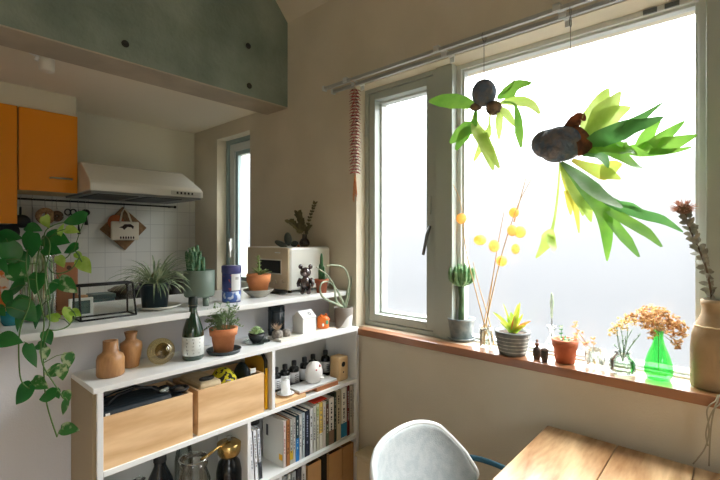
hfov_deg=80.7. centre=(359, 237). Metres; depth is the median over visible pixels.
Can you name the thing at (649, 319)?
hydrangea
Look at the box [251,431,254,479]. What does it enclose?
magazine
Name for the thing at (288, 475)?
magazine
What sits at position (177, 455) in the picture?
glass jar
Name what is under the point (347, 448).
file box
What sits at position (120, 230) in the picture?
cloth bag
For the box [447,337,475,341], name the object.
saucer
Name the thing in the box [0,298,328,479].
wall
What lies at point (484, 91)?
hanging fern
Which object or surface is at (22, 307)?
pothos
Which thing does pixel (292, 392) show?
saucer
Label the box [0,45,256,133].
ceiling
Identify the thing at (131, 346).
wooden vase
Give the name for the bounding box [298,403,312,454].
book
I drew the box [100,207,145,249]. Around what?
board
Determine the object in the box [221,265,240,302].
tin
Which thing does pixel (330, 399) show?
book
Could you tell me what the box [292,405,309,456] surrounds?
book
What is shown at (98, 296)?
tin
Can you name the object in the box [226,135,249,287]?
window
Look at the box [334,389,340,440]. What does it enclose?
book
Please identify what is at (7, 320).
cup
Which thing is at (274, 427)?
book
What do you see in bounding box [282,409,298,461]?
book
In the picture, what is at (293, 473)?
magazine
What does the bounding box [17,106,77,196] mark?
upper cabinet
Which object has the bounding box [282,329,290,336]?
stone ball
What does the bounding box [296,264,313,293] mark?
bear figurine
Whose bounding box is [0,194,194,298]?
backsplash
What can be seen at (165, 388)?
key fob
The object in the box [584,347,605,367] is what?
clear tumbler
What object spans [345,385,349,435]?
book
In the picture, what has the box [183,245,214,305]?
planter
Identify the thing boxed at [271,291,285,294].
tray
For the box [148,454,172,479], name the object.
bottle
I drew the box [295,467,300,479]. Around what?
magazine
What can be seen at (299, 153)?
wall
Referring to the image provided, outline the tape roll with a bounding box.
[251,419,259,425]
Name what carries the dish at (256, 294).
on the countertop at (28, 333)
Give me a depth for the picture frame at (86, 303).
1.51 m
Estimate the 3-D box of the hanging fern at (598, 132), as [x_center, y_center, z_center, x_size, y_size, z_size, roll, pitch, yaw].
[0.773,-0.351,1.340,0.456,0.842,0.175,0,0,42]
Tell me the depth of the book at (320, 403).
2.02 m
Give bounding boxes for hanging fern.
[429,33,540,169]
[531,8,696,260]
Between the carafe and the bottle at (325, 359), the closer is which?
the carafe
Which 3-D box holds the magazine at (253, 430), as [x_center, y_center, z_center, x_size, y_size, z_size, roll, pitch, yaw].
[-0.486,0.900,1.800,0.150,0.216,0.030,0,0,42]
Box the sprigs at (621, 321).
[608,313,639,361]
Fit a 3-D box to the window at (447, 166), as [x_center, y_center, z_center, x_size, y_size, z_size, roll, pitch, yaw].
[0.857,-0.158,1.616,2.117,1.265,0.168,0,0,42]
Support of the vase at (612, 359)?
on the window sill at (678, 381)
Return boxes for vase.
[19,251,56,321]
[96,339,124,378]
[119,330,142,368]
[268,305,284,335]
[272,323,282,338]
[285,201,316,246]
[479,325,492,347]
[609,349,636,375]
[690,298,719,393]
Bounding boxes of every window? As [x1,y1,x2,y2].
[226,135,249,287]
[365,0,719,379]
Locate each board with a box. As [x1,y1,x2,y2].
[31,262,77,314]
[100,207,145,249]
[275,392,305,407]
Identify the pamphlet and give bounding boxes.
[308,396,326,403]
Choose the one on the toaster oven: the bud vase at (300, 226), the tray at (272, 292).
the bud vase at (300, 226)
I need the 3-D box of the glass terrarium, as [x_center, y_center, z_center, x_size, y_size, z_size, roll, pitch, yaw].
[-0.902,0.220,1.502,0.090,0.121,0.183,0,0,42]
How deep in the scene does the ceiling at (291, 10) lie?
2.50 m
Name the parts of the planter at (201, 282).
leg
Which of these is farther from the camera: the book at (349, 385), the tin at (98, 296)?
the tin at (98, 296)
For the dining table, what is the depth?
1.28 m
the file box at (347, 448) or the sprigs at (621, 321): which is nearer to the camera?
the sprigs at (621, 321)
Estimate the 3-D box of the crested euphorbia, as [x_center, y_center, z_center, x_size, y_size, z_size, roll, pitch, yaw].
[0.460,0.284,1.932,0.128,0.345,0.128,0,0,42]
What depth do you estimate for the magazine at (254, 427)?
1.76 m
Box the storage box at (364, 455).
[355,446,373,479]
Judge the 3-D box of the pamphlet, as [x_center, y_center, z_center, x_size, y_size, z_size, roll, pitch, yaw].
[-0.234,0.783,2.079,0.120,0.004,0.085,0,0,42]
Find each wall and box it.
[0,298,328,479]
[76,111,193,182]
[194,0,719,479]
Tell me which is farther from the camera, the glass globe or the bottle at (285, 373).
the bottle at (285, 373)
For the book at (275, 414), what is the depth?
1.88 m
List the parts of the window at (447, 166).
frame, casement sash, casement handle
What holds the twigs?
in the vase at (481, 328)
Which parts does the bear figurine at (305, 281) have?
leg, leg, arm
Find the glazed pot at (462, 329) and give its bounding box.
[447,316,475,339]
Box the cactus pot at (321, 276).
[314,253,328,292]
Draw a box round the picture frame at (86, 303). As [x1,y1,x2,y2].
[68,297,92,316]
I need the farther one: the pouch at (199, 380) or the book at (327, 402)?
the book at (327, 402)
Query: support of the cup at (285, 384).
on the saucer at (292, 392)
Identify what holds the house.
on the tray at (294, 335)
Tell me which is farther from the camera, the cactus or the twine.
the cactus
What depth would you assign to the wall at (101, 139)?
3.04 m
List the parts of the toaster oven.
panel, window trim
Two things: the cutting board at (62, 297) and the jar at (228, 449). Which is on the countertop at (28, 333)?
the cutting board at (62, 297)
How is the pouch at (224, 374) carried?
in the wooden box at (215, 407)
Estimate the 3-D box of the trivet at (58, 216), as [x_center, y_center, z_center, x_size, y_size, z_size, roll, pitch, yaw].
[-1.897,-0.175,2.653,0.040,0.145,0.068,0,0,42]
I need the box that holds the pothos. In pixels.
[0,211,90,436]
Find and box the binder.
[318,453,327,479]
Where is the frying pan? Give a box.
[0,224,19,234]
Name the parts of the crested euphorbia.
stem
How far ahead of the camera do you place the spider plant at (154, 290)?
1.64 m
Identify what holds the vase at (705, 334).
on the window sill at (678, 381)
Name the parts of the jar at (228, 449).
brass handle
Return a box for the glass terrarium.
[72,281,136,321]
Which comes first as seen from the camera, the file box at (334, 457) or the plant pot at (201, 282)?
the plant pot at (201, 282)
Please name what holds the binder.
on the open shelf unit
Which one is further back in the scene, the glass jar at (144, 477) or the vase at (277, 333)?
the vase at (277, 333)
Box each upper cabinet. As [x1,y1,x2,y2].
[0,103,16,223]
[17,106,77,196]
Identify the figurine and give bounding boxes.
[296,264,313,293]
[305,361,323,383]
[533,339,540,359]
[541,348,548,361]
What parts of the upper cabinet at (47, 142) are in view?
handle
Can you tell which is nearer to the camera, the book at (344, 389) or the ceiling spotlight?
the ceiling spotlight
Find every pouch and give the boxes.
[159,384,188,397]
[180,371,220,389]
[212,367,236,383]
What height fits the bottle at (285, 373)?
0.114 m
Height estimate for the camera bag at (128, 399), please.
0.209 m
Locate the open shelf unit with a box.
[71,321,358,479]
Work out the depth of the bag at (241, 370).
1.78 m
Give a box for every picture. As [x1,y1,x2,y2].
[72,300,89,313]
[120,224,133,229]
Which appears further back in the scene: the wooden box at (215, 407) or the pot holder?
the pot holder
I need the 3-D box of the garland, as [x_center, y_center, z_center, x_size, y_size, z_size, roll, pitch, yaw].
[-0.025,-0.482,2.081,0.061,0.612,0.061,0,0,-29]
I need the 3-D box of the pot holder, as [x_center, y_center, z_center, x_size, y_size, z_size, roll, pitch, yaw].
[-1.680,-0.150,2.924,0.025,0.185,0.104,0,0,42]
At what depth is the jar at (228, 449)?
1.68 m
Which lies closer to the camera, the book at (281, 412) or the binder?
the book at (281, 412)
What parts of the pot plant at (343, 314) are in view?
pot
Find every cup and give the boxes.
[0,311,14,325]
[217,437,240,459]
[281,378,289,395]
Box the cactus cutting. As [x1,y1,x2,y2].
[550,293,553,335]
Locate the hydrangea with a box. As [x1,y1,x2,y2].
[625,304,689,348]
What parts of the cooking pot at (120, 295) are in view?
pot, lid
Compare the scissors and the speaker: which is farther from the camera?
the scissors
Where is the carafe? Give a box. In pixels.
[544,325,557,346]
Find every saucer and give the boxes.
[136,302,180,310]
[206,345,240,355]
[276,390,294,396]
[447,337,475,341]
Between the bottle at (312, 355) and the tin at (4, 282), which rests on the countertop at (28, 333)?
the tin at (4, 282)
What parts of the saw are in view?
guard plate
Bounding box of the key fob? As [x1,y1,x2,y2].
[160,387,168,392]
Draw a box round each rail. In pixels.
[17,197,175,207]
[322,0,623,94]
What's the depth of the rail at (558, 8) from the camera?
1.66 m
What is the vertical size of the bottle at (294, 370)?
0.120 m
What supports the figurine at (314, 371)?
on the flat book at (303, 386)
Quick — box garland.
[349,76,360,201]
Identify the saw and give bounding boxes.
[245,353,267,409]
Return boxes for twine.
[692,394,719,465]
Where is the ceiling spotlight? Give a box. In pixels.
[29,53,54,73]
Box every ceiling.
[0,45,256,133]
[276,0,329,22]
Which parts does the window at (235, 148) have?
lever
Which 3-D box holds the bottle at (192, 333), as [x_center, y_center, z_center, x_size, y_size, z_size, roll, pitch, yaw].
[-0.637,0.342,1.618,0.080,0.236,0.079,0,0,42]
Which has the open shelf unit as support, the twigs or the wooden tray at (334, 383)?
the wooden tray at (334, 383)
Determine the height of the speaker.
0.122 m
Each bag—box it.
[103,385,171,416]
[111,208,138,239]
[234,362,255,378]
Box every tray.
[267,326,335,342]
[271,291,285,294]
[295,380,337,393]
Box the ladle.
[15,197,30,227]
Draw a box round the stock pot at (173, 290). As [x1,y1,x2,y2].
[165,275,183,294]
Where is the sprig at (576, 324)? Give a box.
[572,321,595,363]
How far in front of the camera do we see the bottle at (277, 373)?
2.00 m
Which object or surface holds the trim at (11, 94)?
on the upper cabinet at (8, 113)
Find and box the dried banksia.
[669,199,719,305]
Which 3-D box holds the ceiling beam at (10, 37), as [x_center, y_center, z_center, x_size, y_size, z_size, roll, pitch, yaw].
[-1.938,-0.800,1.092,0.208,0.006,4.245,0,0,42]
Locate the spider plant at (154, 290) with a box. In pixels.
[107,251,193,307]
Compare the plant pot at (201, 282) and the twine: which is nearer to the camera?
the twine
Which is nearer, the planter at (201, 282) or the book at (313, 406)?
the planter at (201, 282)
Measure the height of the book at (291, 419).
0.200 m
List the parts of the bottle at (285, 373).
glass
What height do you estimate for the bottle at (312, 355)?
0.126 m
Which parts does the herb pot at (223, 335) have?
terracotta pot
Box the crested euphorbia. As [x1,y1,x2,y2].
[447,263,475,339]
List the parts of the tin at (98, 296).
tin lid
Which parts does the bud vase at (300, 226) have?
vase glass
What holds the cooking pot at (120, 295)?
on the gas stove
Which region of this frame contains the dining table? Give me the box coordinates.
[492,426,719,479]
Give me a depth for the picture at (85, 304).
1.52 m
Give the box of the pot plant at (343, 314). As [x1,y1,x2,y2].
[316,264,352,327]
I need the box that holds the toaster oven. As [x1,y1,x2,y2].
[248,246,328,292]
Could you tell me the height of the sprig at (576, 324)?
0.150 m
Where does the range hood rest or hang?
attached to the wall at (101, 139)
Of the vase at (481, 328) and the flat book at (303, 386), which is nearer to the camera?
the vase at (481, 328)
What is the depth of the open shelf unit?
1.69 m
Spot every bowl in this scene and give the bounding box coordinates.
[248,326,264,342]
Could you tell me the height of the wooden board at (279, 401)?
0.018 m
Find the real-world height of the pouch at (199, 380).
0.181 m
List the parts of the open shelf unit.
panel, panel, panel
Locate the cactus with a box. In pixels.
[275,232,297,246]
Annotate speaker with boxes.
[330,354,347,381]
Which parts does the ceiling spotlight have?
swivel arm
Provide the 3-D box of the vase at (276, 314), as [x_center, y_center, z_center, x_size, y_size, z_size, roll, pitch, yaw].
[-0.399,0.391,2.022,0.081,0.138,0.081,0,0,42]
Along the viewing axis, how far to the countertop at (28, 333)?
1.61 m
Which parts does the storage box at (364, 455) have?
box lid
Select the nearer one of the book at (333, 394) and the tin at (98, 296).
the book at (333, 394)
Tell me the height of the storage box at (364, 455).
0.358 m
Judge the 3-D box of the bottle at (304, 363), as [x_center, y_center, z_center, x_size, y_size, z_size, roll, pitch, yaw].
[-0.281,0.663,2.146,0.051,0.123,0.050,0,0,42]
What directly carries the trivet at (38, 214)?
hanging from the utensil rail at (17, 197)
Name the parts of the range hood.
filter frame, button panel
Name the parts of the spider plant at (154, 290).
plastic pot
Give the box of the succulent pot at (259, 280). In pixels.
[246,255,271,290]
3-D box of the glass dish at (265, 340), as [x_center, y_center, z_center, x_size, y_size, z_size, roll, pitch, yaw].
[-0.456,0.457,1.866,0.120,0.007,0.120,0,0,42]
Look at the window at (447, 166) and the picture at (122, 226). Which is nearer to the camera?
the window at (447, 166)
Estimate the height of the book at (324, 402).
0.218 m
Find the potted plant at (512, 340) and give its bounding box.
[493,303,530,356]
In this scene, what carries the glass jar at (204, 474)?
on the open shelf unit
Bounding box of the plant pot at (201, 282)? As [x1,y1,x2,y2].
[183,269,214,297]
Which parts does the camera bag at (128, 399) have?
cord, carry handle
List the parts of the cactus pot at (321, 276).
terracotta pot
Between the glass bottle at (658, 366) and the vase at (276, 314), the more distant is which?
the vase at (276, 314)
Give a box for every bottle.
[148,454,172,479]
[182,296,203,360]
[275,367,280,391]
[280,364,289,381]
[289,360,298,384]
[300,356,308,381]
[308,354,316,362]
[321,350,329,375]
[644,330,673,381]
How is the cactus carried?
on the toaster oven
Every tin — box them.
[0,269,8,309]
[86,292,115,302]
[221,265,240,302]
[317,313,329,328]
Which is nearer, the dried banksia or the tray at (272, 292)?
the dried banksia
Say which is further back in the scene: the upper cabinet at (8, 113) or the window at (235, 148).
the window at (235, 148)
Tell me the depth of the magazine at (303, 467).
1.94 m
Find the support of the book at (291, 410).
on the open shelf unit
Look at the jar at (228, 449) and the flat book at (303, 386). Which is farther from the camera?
the flat book at (303, 386)
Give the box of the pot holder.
[108,207,123,227]
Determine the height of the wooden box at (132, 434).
0.165 m
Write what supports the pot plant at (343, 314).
on the open shelf unit
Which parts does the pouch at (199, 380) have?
oval handle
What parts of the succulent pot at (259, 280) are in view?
terracotta pot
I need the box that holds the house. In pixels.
[292,309,316,333]
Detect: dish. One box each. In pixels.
[243,287,273,297]
[243,338,269,344]
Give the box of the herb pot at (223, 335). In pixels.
[203,301,243,352]
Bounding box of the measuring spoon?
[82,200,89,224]
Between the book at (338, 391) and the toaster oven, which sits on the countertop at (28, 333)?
the toaster oven
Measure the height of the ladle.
0.188 m
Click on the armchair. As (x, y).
(416, 449)
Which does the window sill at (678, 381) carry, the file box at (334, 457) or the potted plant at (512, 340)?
the potted plant at (512, 340)
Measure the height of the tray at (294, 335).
0.012 m
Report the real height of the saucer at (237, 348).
0.014 m
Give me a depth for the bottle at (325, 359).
2.23 m
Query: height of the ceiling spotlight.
0.081 m
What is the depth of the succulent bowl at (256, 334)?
1.85 m
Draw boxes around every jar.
[132,475,147,479]
[174,445,192,479]
[177,450,210,479]
[200,435,241,479]
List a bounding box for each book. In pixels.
[263,414,285,467]
[273,413,289,466]
[277,412,292,464]
[279,411,295,462]
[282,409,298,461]
[286,408,301,459]
[289,407,304,458]
[290,374,336,393]
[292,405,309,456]
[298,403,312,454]
[301,402,315,452]
[306,401,318,451]
[318,401,322,449]
[321,401,325,447]
[322,394,333,444]
[323,400,328,446]
[327,391,335,441]
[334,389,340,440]
[340,387,346,438]
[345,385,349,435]
[349,385,351,433]
[351,384,353,432]
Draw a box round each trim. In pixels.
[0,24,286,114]
[0,81,75,116]
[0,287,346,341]
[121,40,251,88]
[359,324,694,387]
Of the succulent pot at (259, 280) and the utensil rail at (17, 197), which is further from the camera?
the utensil rail at (17, 197)
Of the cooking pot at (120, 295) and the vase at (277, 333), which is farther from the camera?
the cooking pot at (120, 295)
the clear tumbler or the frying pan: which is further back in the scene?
the frying pan
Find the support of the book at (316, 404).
on the open shelf unit
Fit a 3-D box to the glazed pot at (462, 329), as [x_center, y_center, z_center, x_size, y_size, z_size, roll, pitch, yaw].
[0.460,0.410,1.932,0.128,0.094,0.128,0,0,42]
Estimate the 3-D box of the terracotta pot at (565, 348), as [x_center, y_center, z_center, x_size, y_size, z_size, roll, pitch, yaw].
[0.765,0.394,1.581,0.092,0.137,0.092,0,0,42]
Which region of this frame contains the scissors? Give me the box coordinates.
[64,200,76,216]
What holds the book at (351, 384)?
on the open shelf unit
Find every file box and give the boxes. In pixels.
[306,458,320,479]
[327,447,341,479]
[339,441,352,479]
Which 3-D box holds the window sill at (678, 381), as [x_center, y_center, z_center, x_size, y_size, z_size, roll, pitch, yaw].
[0.864,0.479,1.624,2.117,0.032,0.237,0,0,42]
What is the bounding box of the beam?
[0,0,287,106]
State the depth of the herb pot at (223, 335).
1.68 m
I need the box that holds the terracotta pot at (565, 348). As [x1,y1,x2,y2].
[551,326,578,364]
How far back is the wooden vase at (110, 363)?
1.40 m
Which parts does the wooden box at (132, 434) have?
panel, panel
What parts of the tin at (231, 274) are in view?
tin lid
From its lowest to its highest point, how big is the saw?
0.245 m
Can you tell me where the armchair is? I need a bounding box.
[369,420,505,479]
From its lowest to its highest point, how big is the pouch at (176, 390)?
0.167 m
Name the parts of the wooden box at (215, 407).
panel, panel, panel, panel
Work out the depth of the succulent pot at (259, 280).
1.99 m
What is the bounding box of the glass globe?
[155,343,169,358]
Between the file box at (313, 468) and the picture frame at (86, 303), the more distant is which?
the file box at (313, 468)
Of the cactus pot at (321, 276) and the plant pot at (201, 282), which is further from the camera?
the cactus pot at (321, 276)
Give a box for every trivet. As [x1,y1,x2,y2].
[35,198,53,223]
[54,199,63,221]
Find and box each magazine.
[251,426,262,479]
[251,427,258,479]
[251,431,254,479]
[285,472,290,479]
[290,470,295,479]
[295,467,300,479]
[301,464,305,479]
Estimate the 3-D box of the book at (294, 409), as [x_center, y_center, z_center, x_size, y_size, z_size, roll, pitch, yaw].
[-0.306,0.905,1.985,0.130,0.205,0.015,0,0,42]
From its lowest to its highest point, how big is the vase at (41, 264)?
0.235 m
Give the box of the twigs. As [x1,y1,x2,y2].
[453,179,530,344]
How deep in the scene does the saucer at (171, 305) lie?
1.65 m
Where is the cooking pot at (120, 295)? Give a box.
[107,284,140,299]
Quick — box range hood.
[66,162,202,203]
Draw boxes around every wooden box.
[103,380,192,470]
[173,363,263,435]

